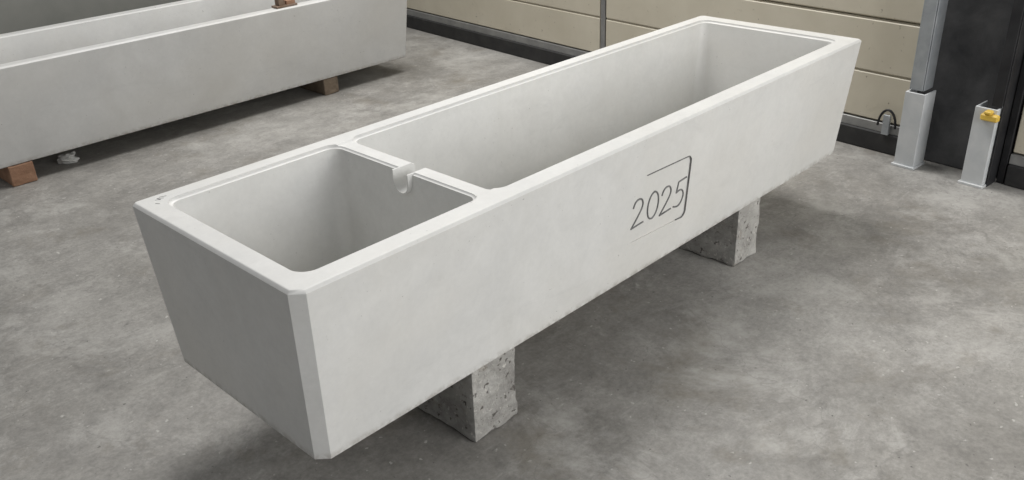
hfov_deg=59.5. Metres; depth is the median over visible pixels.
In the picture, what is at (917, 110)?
post
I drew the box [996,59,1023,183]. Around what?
trim
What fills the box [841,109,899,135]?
rail
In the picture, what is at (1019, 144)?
panel
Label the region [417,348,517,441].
support block
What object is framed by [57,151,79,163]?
crumpled paper
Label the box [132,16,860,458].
trough
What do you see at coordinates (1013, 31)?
door track
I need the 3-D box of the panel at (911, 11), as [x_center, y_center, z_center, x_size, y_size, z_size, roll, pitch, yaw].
[1.241,-1.528,4.690,0.050,0.496,1.995,-23,33,-35]
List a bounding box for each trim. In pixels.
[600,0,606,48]
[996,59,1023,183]
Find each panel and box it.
[407,0,600,51]
[606,0,919,124]
[769,0,923,23]
[1013,107,1023,154]
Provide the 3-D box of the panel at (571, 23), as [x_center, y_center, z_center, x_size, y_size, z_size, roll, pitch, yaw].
[-0.590,-1.967,6.828,0.053,0.491,3.525,-23,33,-35]
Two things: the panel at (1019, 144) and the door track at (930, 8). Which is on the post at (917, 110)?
the door track at (930, 8)
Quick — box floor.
[0,27,1023,479]
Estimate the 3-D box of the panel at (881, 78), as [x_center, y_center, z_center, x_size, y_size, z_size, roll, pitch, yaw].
[1.257,-1.083,4.912,0.050,0.491,1.995,-23,33,-35]
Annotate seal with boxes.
[406,15,575,64]
[836,122,897,155]
[1004,164,1023,189]
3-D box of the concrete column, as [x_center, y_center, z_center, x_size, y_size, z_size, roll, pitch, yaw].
[2.057,-1.795,3.571,0.090,3.200,0.430,-23,33,-35]
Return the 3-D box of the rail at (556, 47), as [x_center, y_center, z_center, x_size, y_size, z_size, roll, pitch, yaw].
[-0.584,-1.724,6.946,0.058,0.045,3.525,-23,33,-35]
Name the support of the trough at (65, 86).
on the support block at (22, 173)
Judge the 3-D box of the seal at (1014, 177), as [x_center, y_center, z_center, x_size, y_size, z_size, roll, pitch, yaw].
[3.279,0.191,2.969,0.076,0.100,3.145,-23,33,-35]
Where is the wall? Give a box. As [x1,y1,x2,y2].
[0,0,181,33]
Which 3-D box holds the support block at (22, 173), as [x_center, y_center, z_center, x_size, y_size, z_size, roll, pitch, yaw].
[-2.664,-0.424,4.642,0.692,0.105,0.120,22,35,39]
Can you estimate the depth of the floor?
2.99 m
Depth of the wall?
6.87 m
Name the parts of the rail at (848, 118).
door cable bracket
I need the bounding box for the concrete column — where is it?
[917,0,1023,176]
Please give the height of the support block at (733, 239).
0.245 m
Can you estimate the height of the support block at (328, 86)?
0.105 m
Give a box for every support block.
[0,161,37,186]
[298,76,338,94]
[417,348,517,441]
[678,198,759,266]
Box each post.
[891,89,935,170]
[957,101,1002,188]
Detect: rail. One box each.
[407,8,589,56]
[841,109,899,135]
[1009,153,1023,166]
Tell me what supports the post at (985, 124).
on the floor
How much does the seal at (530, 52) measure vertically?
0.100 m
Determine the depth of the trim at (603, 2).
5.61 m
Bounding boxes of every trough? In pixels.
[0,0,406,168]
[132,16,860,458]
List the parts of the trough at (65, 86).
rusty bracket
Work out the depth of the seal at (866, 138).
4.47 m
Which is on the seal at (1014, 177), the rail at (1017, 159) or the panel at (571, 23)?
the rail at (1017, 159)
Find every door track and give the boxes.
[909,0,947,90]
[986,0,1023,186]

